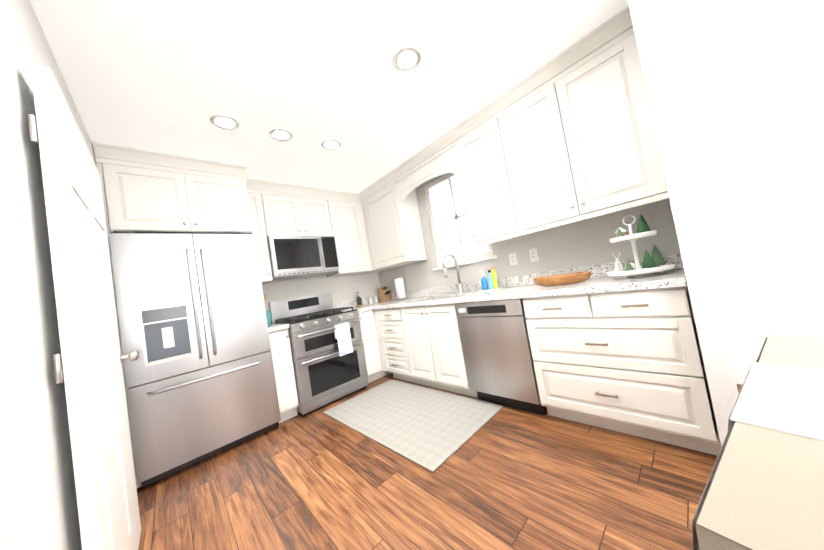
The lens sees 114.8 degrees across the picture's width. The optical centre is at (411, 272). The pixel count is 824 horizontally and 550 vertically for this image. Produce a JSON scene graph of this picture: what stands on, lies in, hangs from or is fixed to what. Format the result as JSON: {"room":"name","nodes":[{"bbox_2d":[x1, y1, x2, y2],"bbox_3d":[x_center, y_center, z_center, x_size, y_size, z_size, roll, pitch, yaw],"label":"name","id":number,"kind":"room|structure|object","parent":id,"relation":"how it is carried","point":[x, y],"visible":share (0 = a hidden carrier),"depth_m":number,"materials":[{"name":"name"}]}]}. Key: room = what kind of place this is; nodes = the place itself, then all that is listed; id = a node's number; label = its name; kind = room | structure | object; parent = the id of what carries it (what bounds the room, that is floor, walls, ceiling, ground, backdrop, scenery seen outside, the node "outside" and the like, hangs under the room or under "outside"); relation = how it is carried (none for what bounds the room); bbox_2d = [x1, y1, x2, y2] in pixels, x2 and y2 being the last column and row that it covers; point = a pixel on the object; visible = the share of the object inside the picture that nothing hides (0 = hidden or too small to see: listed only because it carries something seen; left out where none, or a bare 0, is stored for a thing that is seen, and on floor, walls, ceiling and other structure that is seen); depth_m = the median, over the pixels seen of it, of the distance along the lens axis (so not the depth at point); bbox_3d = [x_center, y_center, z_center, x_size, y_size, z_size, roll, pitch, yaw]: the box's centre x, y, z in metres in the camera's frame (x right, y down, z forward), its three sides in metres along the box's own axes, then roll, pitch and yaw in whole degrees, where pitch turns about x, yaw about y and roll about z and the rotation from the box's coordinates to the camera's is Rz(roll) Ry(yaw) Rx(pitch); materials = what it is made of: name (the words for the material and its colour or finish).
{"room":"kitchen","nodes":[
{"label":"kitchen","id":0,"kind":"room"},
{"bbox_2d":[0,0,96,549],"bbox_3d":[-0.542,-0.041,0.036,0.150,2.460,6.350,-7,-3,-43],"label":"wall","id":1,"kind":"structure","parent":0,"point":[39,508],"depth_m":0.77,"materials":[{"name":"paint"}]},
{"bbox_2d":[28,64,140,549],"bbox_3d":[-1.356,0.355,1.180,0.127,2.018,0.883,-7,-3,-43],"label":"door","id":2,"kind":"structure","parent":1,"relation":"in","point":[103,467],"depth_m":0.93,"materials":[{"name":"white wood"}]},
{"bbox_2d":[262,272,379,310],"bbox_3d":[-1.557,0.267,3.292,2.700,2.460,0.150,-7,-3,-43],"label":"wall","id":3,"kind":"structure","parent":0,"point":[342,288],"depth_m":3.58,"materials":[{"name":"paint"}]},
{"bbox_2d":[92,141,252,487],"bbox_3d":[-1.937,0.281,2.368,0.938,2.438,0.682,-7,-3,-43],"label":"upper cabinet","id":4,"kind":"object","parent":3,"relation":"attached to","point":[149,191],"visible":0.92,"depth_m":2.13,"materials":[{"name":"white wood"}]},
{"bbox_2d":[246,185,272,283],"bbox_3d":[-1.744,-0.376,2.901,0.186,0.996,0.346,-7,-3,-43],"label":"upper cabinet","id":5,"kind":"object","parent":3,"relation":"attached to","point":[257,207],"depth_m":2.80,"materials":[{"name":"white wood"}]},
{"bbox_2d":[262,189,333,235],"bbox_3d":[-1.440,-0.658,3.234,0.760,0.510,0.346,-7,-3,-43],"label":"upper cabinet","id":6,"kind":"object","parent":3,"relation":"attached to","point":[287,214],"depth_m":3.09,"materials":[{"name":"white wood"}]},
{"bbox_2d":[267,235,338,279],"bbox_3d":[-1.327,-0.190,3.176,0.752,0.447,0.438,-7,-3,-43],"label":"microwave","id":7,"kind":"object","parent":6,"relation":"attached to","point":[298,256],"visible":0.98,"depth_m":3.01,"materials":[{"name":"metal"}]},
{"bbox_2d":[327,197,369,276],"bbox_3d":[-0.958,-0.474,3.640,0.460,0.996,0.346,-7,-3,-43],"label":"upper cabinet","id":8,"kind":"object","parent":3,"relation":"attached to","point":[346,214],"depth_m":3.52,"materials":[{"name":"white wood"}]},
{"bbox_2d":[333,297,371,311],"bbox_3d":[-0.802,0.436,3.402,0.187,0.140,0.645,-7,-3,-43],"label":"countertop","id":9,"kind":"structure","parent":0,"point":[353,303],"depth_m":3.67,"materials":[{"name":"stone"}]},
{"bbox_2d":[356,292,363,306],"bbox_3d":[-0.748,0.365,3.719,0.120,0.206,0.120,-7,-3,-43],"label":"oil bottle","id":10,"kind":"object","parent":9,"relation":"on","point":[359,300],"visible":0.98,"depth_m":3.69,"materials":[{"name":"brown glass"}]},
{"bbox_2d":[30,0,784,192],"bbox_3d":[0.724,-1.482,1.577,4.650,0.100,6.500,-7,-3,-43],"label":"ceiling","id":11,"kind":"structure","parent":0,"point":[168,76],"depth_m":1.59,"materials":[{"name":"paint"}]},
{"bbox_2d":[209,113,239,129],"bbox_3d":[-1.331,-1.073,1.876,0.180,0.011,0.180,-7,-3,-43],"label":"recessed light","id":12,"kind":"object","parent":11,"relation":"in","point":[224,121],"visible":0.98,"depth_m":1.87,"materials":[{"name":"white plastic"}]},
{"bbox_2d":[268,127,292,140],"bbox_3d":[-1.050,-1.109,2.114,0.180,0.011,0.180,-7,-3,-43],"label":"recessed light","id":13,"kind":"object","parent":11,"relation":"in","point":[280,134],"visible":1,"depth_m":2.11,"materials":[{"name":"white plastic"}]},
{"bbox_2d":[321,138,340,149],"bbox_3d":[-0.725,-1.152,2.364,0.180,0.011,0.180,-7,-3,-43],"label":"recessed light","id":14,"kind":"object","parent":11,"relation":"in","point":[330,144],"visible":1,"depth_m":2.36,"materials":[{"name":"white plastic"}]},
{"bbox_2d":[392,45,421,71],"bbox_3d":[-0.030,-1.299,1.605,0.180,0.011,0.180,-7,-3,-43],"label":"recessed light","id":15,"kind":"object","parent":11,"relation":"in","point":[406,58],"visible":1,"depth_m":1.60,"materials":[{"name":"white plastic"}]},
{"bbox_2d":[137,373,741,549],"bbox_3d":[1.141,1.041,1.468,4.650,0.100,6.500,-7,-3,-43],"label":"floor","id":16,"kind":"structure","parent":0,"point":[507,478],"depth_m":1.40,"materials":[{"name":"brown wood"}]},
{"bbox_2d":[109,231,280,486],"bbox_3d":[-1.853,0.600,2.338,0.906,1.818,0.715,-7,-3,-43],"label":"fridge","id":17,"kind":"object","parent":16,"relation":"on","point":[199,371],"visible":1,"depth_m":2.05,"materials":[{"name":"metal"}]},
{"bbox_2d":[269,328,298,422],"bbox_3d":[-1.420,1.026,2.741,0.188,0.872,0.616,-7,-3,-43],"label":"base cabinet","id":18,"kind":"object","parent":16,"relation":"on","point":[279,339],"depth_m":2.53,"materials":[{"name":"white wood"}]},
{"bbox_2d":[268,324,288,331],"bbox_3d":[-1.494,0.523,2.754,0.188,0.140,0.642,-7,-3,-43],"label":"countertop","id":19,"kind":"structure","parent":18,"relation":"on","point":[274,327],"depth_m":2.54,"materials":[{"name":"stone"}]},
{"bbox_2d":[263,292,271,325],"bbox_3d":[-1.584,0.386,2.813,0.118,0.360,0.116,-7,-3,-43],"label":"utensil crock","id":20,"kind":"object","parent":19,"relation":"on","point":[268,316],"visible":0.38,"depth_m":2.80,"materials":[{"name":"teal ceramic"}]},
{"bbox_2d":[268,293,368,415],"bbox_3d":[-1.055,0.830,3.026,0.754,1.165,0.738,-7,-3,-43],"label":"range","id":21,"kind":"object","parent":16,"relation":"on","point":[326,373],"visible":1,"depth_m":2.78,"materials":[{"name":"metal"}]},
{"bbox_2d":[334,323,352,355],"bbox_3d":[-0.741,0.715,2.849,0.160,0.324,0.047,-7,-3,-43],"label":"dish towel","id":22,"kind":"object","parent":21,"relation":"hanging from","point":[342,336],"visible":0.96,"depth_m":2.83,"materials":[{"name":"white fabric"}]},
{"bbox_2d":[377,308,408,380],"bbox_3d":[-0.003,0.814,3.262,0.616,0.872,0.616,-7,-3,-43],"label":"base cabinet","id":23,"kind":"object","parent":16,"relation":"on","point":[387,321],"depth_m":3.06,"materials":[{"name":"white wood"}]},
{"bbox_2d":[323,379,503,471],"bbox_3d":[-0.064,1.222,2.357,0.870,0.008,1.460,-7,-3,-44],"label":"rug","id":24,"kind":"object","parent":16,"relation":"on","point":[432,430],"visible":0.98,"depth_m":2.15,"materials":[{"name":"white fabric"}]},
{"bbox_2d":[397,304,460,393],"bbox_3d":[0.410,0.726,2.811,0.616,0.872,0.788,-7,-3,-43],"label":"base cabinet","id":25,"kind":"object","parent":16,"relation":"on","point":[426,335],"depth_m":2.62,"materials":[{"name":"white wood"}]},
{"bbox_2d":[445,303,477,397],"bbox_3d":[0.858,0.631,2.321,0.616,0.872,0.683,-7,-3,-43],"label":"base cabinet","id":26,"kind":"object","parent":16,"relation":"on","point":[453,321],"depth_m":2.35,"materials":[{"name":"white wood"}]},
{"bbox_2d":[455,298,547,414],"bbox_3d":[0.862,0.632,2.292,0.597,0.868,0.592,-7,-3,-43],"label":"dishwasher","id":27,"kind":"object","parent":16,"relation":"on","point":[498,358],"visible":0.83,"depth_m":2.06,"materials":[{"name":"silver metal"}]},
{"bbox_2d":[522,285,720,455],"bbox_3d":[1.353,0.526,1.780,0.616,0.872,0.836,-7,-3,-43],"label":"base cabinet","id":28,"kind":"object","parent":16,"relation":"on","point":[630,362],"depth_m":1.49,"materials":[{"name":"white wood"}]},
{"bbox_2d":[368,253,686,308],"bbox_3d":[0.412,0.205,2.704,0.665,0.140,3.353,-7,-3,-43],"label":"countertop","id":29,"kind":"structure","parent":28,"relation":"on","point":[599,280],"depth_m":2.02,"materials":[{"name":"stone"}]},
{"bbox_2d":[378,286,390,301],"bbox_3d":[-0.400,0.311,3.935,0.100,0.219,0.204,-7,-3,-43],"label":"knife block","id":30,"kind":"object","parent":29,"relation":"on","point":[383,292],"visible":1,"depth_m":3.92,"materials":[{"name":"brown wood"}]},
{"bbox_2d":[394,274,406,299],"bbox_3d":[-0.168,0.186,3.627,0.150,0.363,0.150,-7,-3,-43],"label":"paper towel","id":31,"kind":"object","parent":29,"relation":"on","point":[400,288],"visible":1,"depth_m":3.57,"materials":[{"name":"white paper"}]},
{"bbox_2d":[442,253,463,292],"bbox_3d":[0.431,0.010,2.887,0.273,0.454,0.093,-7,-3,-43],"label":"faucet","id":32,"kind":"object","parent":29,"relation":"on","point":[460,287],"visible":1,"depth_m":2.92,"materials":[{"name":"silver metal"}]},
{"bbox_2d":[478,288,500,291],"bbox_3d":[0.769,0.167,2.613,0.130,0.008,0.200,-7,-3,-43],"label":"soap tray","id":33,"kind":"object","parent":29,"relation":"on","point":[489,290],"visible":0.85,"depth_m":2.56,"materials":[{"name":"white ceramic"}]},
{"bbox_2d":[480,271,488,289],"bbox_3d":[0.721,0.073,2.641,0.065,0.193,0.059,-7,-3,-43],"label":"soap bottle","id":34,"kind":"object","parent":33,"relation":"on","point":[484,282],"visible":0.96,"depth_m":2.62,"materials":[{"name":"blue plastic"}]},
{"bbox_2d":[487,270,493,288],"bbox_3d":[0.781,0.063,2.609,0.056,0.190,0.055,-7,-3,-43],"label":"clear soap bottle","id":35,"kind":"object","parent":33,"relation":"on","point":[490,280],"visible":0.79,"depth_m":2.59,"materials":[{"name":"blue plastic"}]},
{"bbox_2d":[491,267,497,288],"bbox_3d":[0.799,0.046,2.565,0.048,0.215,0.048,-7,-3,-43],"label":"soap bottle","id":36,"kind":"object","parent":33,"relation":"on","point":[494,279],"visible":0.98,"depth_m":2.54,"materials":[{"name":"yellow plastic"}]},
{"bbox_2d":[533,271,590,285],"bbox_3d":[1.113,0.051,1.975,0.160,0.072,0.400,-7,-3,-43],"label":"dough bowl","id":37,"kind":"object","parent":29,"relation":"on","point":[567,278],"visible":1,"depth_m":1.90,"materials":[{"name":"brown wood"}]},
{"bbox_2d":[606,214,674,277],"bbox_3d":[1.415,-0.176,1.682,0.338,0.395,0.338,-7,-3,-43],"label":"tiered tray","id":38,"kind":"object","parent":29,"relation":"on","point":[655,262],"visible":1,"depth_m":1.62,"materials":[{"name":"white ceramic"}]},
{"bbox_3d":[1.240,0.528,-0.102,1.212,0.745,1.739,-7,-3,-43],"label":"dining table","id":39,"kind":"object","parent":16,"relation":"on","visible":0},
{"bbox_2d":[692,335,823,549],"bbox_3d":[1.201,0.295,-0.091,1.045,0.288,1.704,-8,-3,-33],"label":"tablecloth","id":40,"kind":"object","parent":39,"relation":"on","point":[764,489],"visible":1,"depth_m":0.39,"materials":[{"name":"beige fabric"}]},
{"bbox_2d":[380,174,675,293],"bbox_3d":[0.614,-0.102,3.050,0.150,2.460,3.510,-7,-3,-43],"label":"wall","id":41,"kind":"structure","parent":0,"point":[583,243],"depth_m":2.29,"materials":[{"name":"paint"}]},
{"bbox_2d":[362,177,426,272],"bbox_3d":[-0.269,-0.591,3.556,0.348,0.996,0.771,-7,-3,-43],"label":"upper cabinet","id":42,"kind":"object","parent":41,"relation":"attached to","point":[394,233],"depth_m":3.33,"materials":[{"name":"white wood"}]},
{"bbox_2d":[424,173,496,270],"bbox_3d":[0.510,-0.623,3.029,0.135,1.078,0.870,-7,-3,-43],"label":"window","id":43,"kind":"structure","parent":41,"relation":"in","point":[448,214],"depth_m":3.08,"materials":[{"name":"white glass"}]},
{"bbox_2d":[454,117,514,244],"bbox_3d":[0.778,-0.814,2.413,0.348,0.996,0.503,-7,-3,-43],"label":"upper cabinet","id":44,"kind":"object","parent":41,"relation":"attached to","point":[473,151],"depth_m":2.34,"materials":[{"name":"white wood"}]},
{"bbox_2d":[509,253,517,265],"bbox_3d":[0.974,-0.133,2.543,0.010,0.116,0.070,-7,-3,-43],"label":"electrical outlet","id":45,"kind":"object","parent":41,"relation":"attached to","point":[512,258],"visible":1,"depth_m":2.54,"materials":[{"name":"white plastic"}]},
{"bbox_2d":[529,248,538,261],"bbox_3d":[1.107,-0.161,2.397,0.010,0.116,0.070,-7,-3,-43],"label":"electrical outlet","id":46,"kind":"object","parent":41,"relation":"attached to","point":[533,253],"visible":1,"depth_m":2.39,"materials":[{"name":"white plastic"}]},
{"bbox_2d":[486,21,668,236],"bbox_3d":[1.179,-0.899,1.974,0.348,0.996,0.947,-7,-3,-43],"label":"upper cabinet","id":47,"kind":"object","parent":41,"relation":"attached to","point":[566,136],"depth_m":1.77,"materials":[{"name":"white wood"}]},
{"bbox_2d":[628,0,823,446],"bbox_3d":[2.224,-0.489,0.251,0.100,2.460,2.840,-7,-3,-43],"label":"wall","id":48,"kind":"structure","parent":0,"point":[736,220],"depth_m":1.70,"materials":[{"name":"paint"}]}
]}

